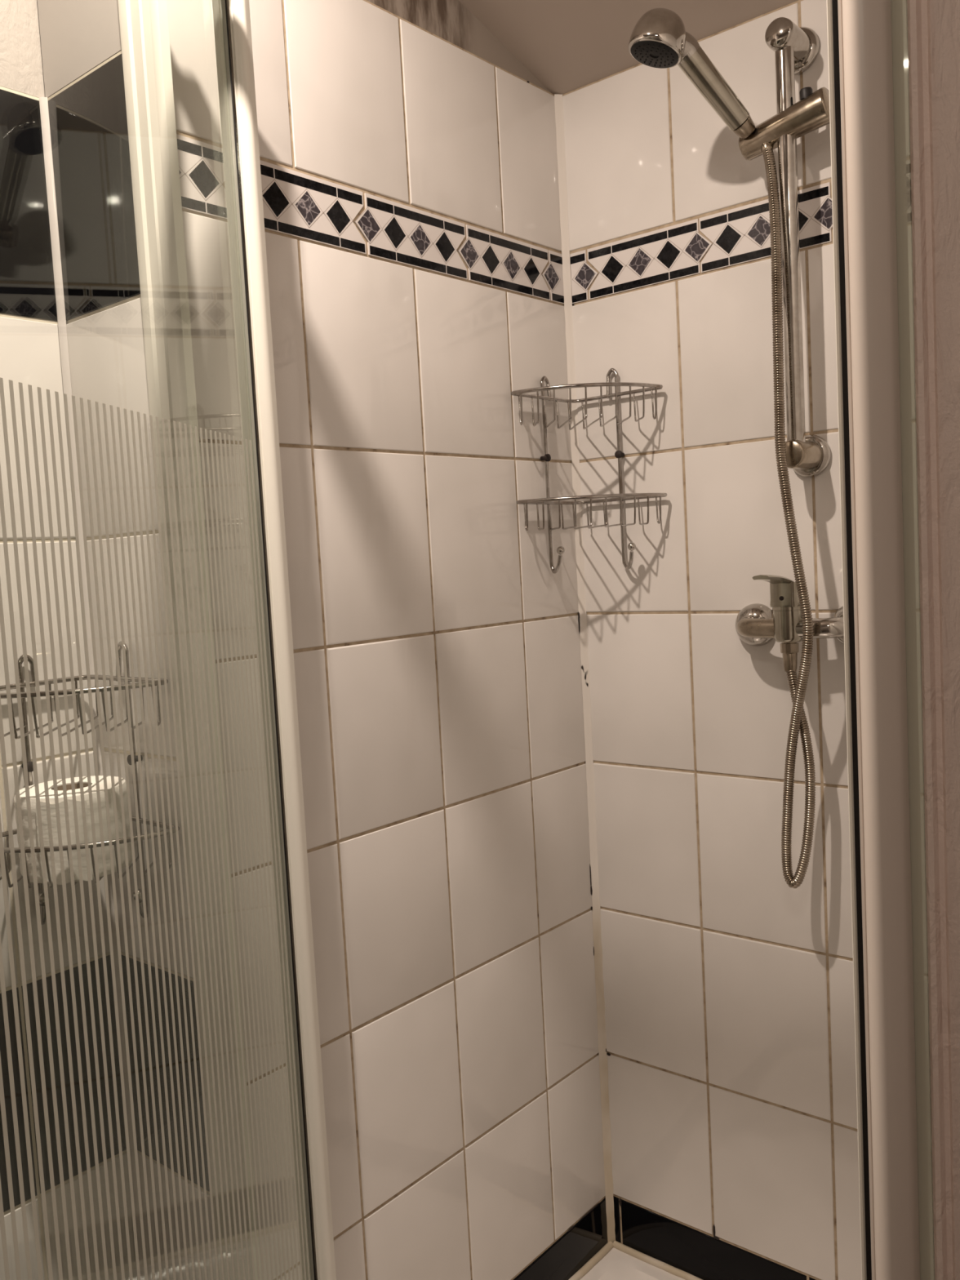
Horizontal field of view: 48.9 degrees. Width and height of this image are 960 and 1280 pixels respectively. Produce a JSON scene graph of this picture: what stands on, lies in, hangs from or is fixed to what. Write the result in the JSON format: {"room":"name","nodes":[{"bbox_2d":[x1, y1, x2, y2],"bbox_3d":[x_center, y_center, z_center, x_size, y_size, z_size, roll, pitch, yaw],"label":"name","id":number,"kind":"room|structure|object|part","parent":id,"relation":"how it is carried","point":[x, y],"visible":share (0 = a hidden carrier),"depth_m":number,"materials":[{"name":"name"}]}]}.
{"room":"bathroom","nodes":[
{"label":"bathroom","id":0,"kind":"room"},
{"bbox_2d":[0,0,137,1279],"bbox_3d":[-0.965,0.113,0.707,0.032,2.470,1.515,1,6,40],"label":"wall","id":1,"kind":"structure","parent":0,"point":[30,351],"depth_m":1.22,"materials":[{"name":"beige tile"}]},
{"bbox_2d":[0,640,179,924],"bbox_3d":[-0.449,0.167,1.154,0.179,0.318,0.179,1,6,40],"label":"caddy","id":2,"kind":"object","parent":1,"relation":"attached to","point":[3,695],"visible":0.59,"depth_m":1.18,"materials":[{"name":"silver metal"}]},
{"bbox_2d":[13,775,132,884],"bbox_3d":[-0.449,0.208,1.172,0.120,0.093,0.119,1,6,40],"label":"toilet roll","id":3,"kind":"object","parent":2,"relation":"in","point":[51,787],"visible":0.5,"depth_m":1.12,"materials":[{"name":"white paper"}]},
{"bbox_2d":[166,0,608,1279],"bbox_3d":[-0.081,0.200,1.488,0.032,2.079,0.782,1,6,40],"label":"wall","id":4,"kind":"structure","parent":0,"point":[410,178],"depth_m":1.45,"materials":[{"name":"beige tile"}]},
{"bbox_2d":[366,0,551,93],"bbox_3d":[-0.153,-1.029,1.390,0.024,0.390,0.787,1,6,40],"label":"trim","id":5,"kind":"structure","parent":4,"relation":"attached to","point":[450,20],"depth_m":1.52,"materials":[{"name":"paint"}]},
{"bbox_2d":[554,93,615,1242],"bbox_3d":[0.177,0.091,1.759,0.009,1.930,0.013,1,6,40],"label":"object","id":6,"kind":"structure","parent":4,"relation":"attached to","point":[603,1068],"depth_m":1.76,"materials":[{"name":"white plastic"}]},
{"bbox_2d":[511,368,666,573],"bbox_3d":[0.168,-0.263,1.613,0.179,0.318,0.179,1,6,40],"label":"caddy","id":7,"kind":"object","parent":4,"relation":"attached to","point":[620,497],"visible":1,"depth_m":1.64,"materials":[{"name":"silver metal"}]},
{"bbox_2d":[37,0,959,1279],"bbox_3d":[0.489,0.051,0.489,2.472,2.470,0.045,1,6,40],"label":"wall","id":8,"kind":"structure","parent":0,"point":[81,46],"depth_m":1.15,"materials":[{"name":"beige tile"}]},
{"bbox_2d":[39,97,145,1279],"bbox_3d":[-0.450,0.324,1.288,0.007,1.903,0.007,1,6,40],"label":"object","id":9,"kind":"structure","parent":8,"relation":"attached to","point":[43,103],"depth_m":1.25,"materials":[{"name":"white ceramic"}]},
{"bbox_2d":[117,0,934,1279],"bbox_3d":[-0.017,0.199,0.927,0.788,1.862,0.044,1,6,40],"label":"shower door frame","id":10,"kind":"object","parent":8,"relation":"attached to","point":[868,56],"visible":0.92,"depth_m":0.68,"materials":[{"name":"white metal"}]},
{"bbox_2d":[0,0,336,1279],"bbox_3d":[-0.282,0.213,0.826,0.033,1.798,0.742,-2,5,11],"label":"shower door","id":11,"kind":"structure","parent":10,"relation":"attached to","point":[260,448],"depth_m":0.96,"materials":[{"name":"clear glass"}]},
{"bbox_2d":[568,1240,702,1279],"bbox_3d":[0.278,1.089,1.290,0.798,0.013,0.792,1,6,40],"label":"trim","id":12,"kind":"structure","parent":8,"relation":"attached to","point":[609,1246],"depth_m":1.78,"materials":[{"name":"white plastic"}]},
{"bbox_2d":[458,0,798,94],"bbox_3d":[0.185,-0.963,0.107,2.540,0.440,2.370,1,6,40],"label":"ceiling","id":13,"kind":"structure","parent":0,"point":[568,46],"depth_m":1.54,"materials":[{"name":"paint"}]},
{"bbox_2d":[562,0,861,1279],"bbox_3d":[0.494,0.166,1.528,0.797,2.079,0.032,1,6,40],"label":"wall","id":14,"kind":"structure","parent":0,"point":[729,985],"depth_m":1.61,"materials":[{"name":"beige tile"}]},
{"bbox_2d":[737,17,831,477],"bbox_3d":[0.426,-0.525,1.428,0.128,0.604,0.077,1,6,40],"label":"riser rail","id":15,"kind":"object","parent":14,"relation":"attached to","point":[796,48],"visible":0.86,"depth_m":1.41,"materials":[{"name":"silver metal"}]},
{"bbox_2d":[627,8,755,139],"bbox_3d":[0.282,-0.735,1.369,0.186,0.140,0.072,-4,5,-15],"label":"shower","id":16,"kind":"object","parent":15,"relation":"attached to","point":[660,38],"visible":1,"depth_m":1.36,"materials":[{"name":"silver metal"}]},
{"bbox_3d":[0.307,-0.728,1.389,0.108,0.101,0.034,-5,5,-25],"label":"handle","id":17,"kind":"part","parent":16,"relation":"part of","materials":[{"name":"silver metal"}]},
{"bbox_2d":[760,142,815,888],"bbox_3d":[0.421,-0.159,1.426,0.048,1.014,0.079,-4,5,-16],"label":"shower hose","id":18,"kind":"object","parent":15,"relation":"hanging from","point":[797,686],"visible":1,"depth_m":1.41,"materials":[{"name":"silver metal"}]},
{"bbox_2d":[735,574,844,653],"bbox_3d":[0.417,-0.037,1.453,0.211,0.112,0.143,1,6,40],"label":"mixer tap","id":19,"kind":"object","parent":14,"relation":"attached to","point":[757,624],"visible":0.72,"depth_m":1.45,"materials":[{"name":"silver metal"}]},
{"bbox_3d":[0.398,-0.018,1.506,0.079,0.028,0.056,1,6,40],"label":"arm","id":20,"kind":"part","parent":19,"relation":"part of","materials":[{"name":"silver metal"}]},
{"bbox_3d":[0.405,-0.066,1.435,0.040,0.050,0.104,1,6,40],"label":"lever","id":21,"kind":"part","parent":19,"relation":"part of","materials":[{"name":"silver metal"}]},
{"bbox_3d":[0.473,-0.017,1.442,0.074,0.028,0.056,1,6,40],"label":"arm","id":22,"kind":"part","parent":19,"relation":"part of","materials":[{"name":"silver metal"}]},
{"bbox_3d":[0.310,1.337,0.287,2.540,0.040,2.370,1,6,40],"label":"floor","id":23,"kind":"structure","parent":0,"visible":0},
{"bbox_2d":[579,1247,684,1279],"bbox_3d":[0.283,1.165,1.291,0.791,0.148,0.782,1,6,40],"label":"shower tray","id":24,"kind":"object","parent":23,"relation":"on","point":[616,1264],"visible":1,"depth_m":1.77,"materials":[{"name":"white ceramic"}]}
]}

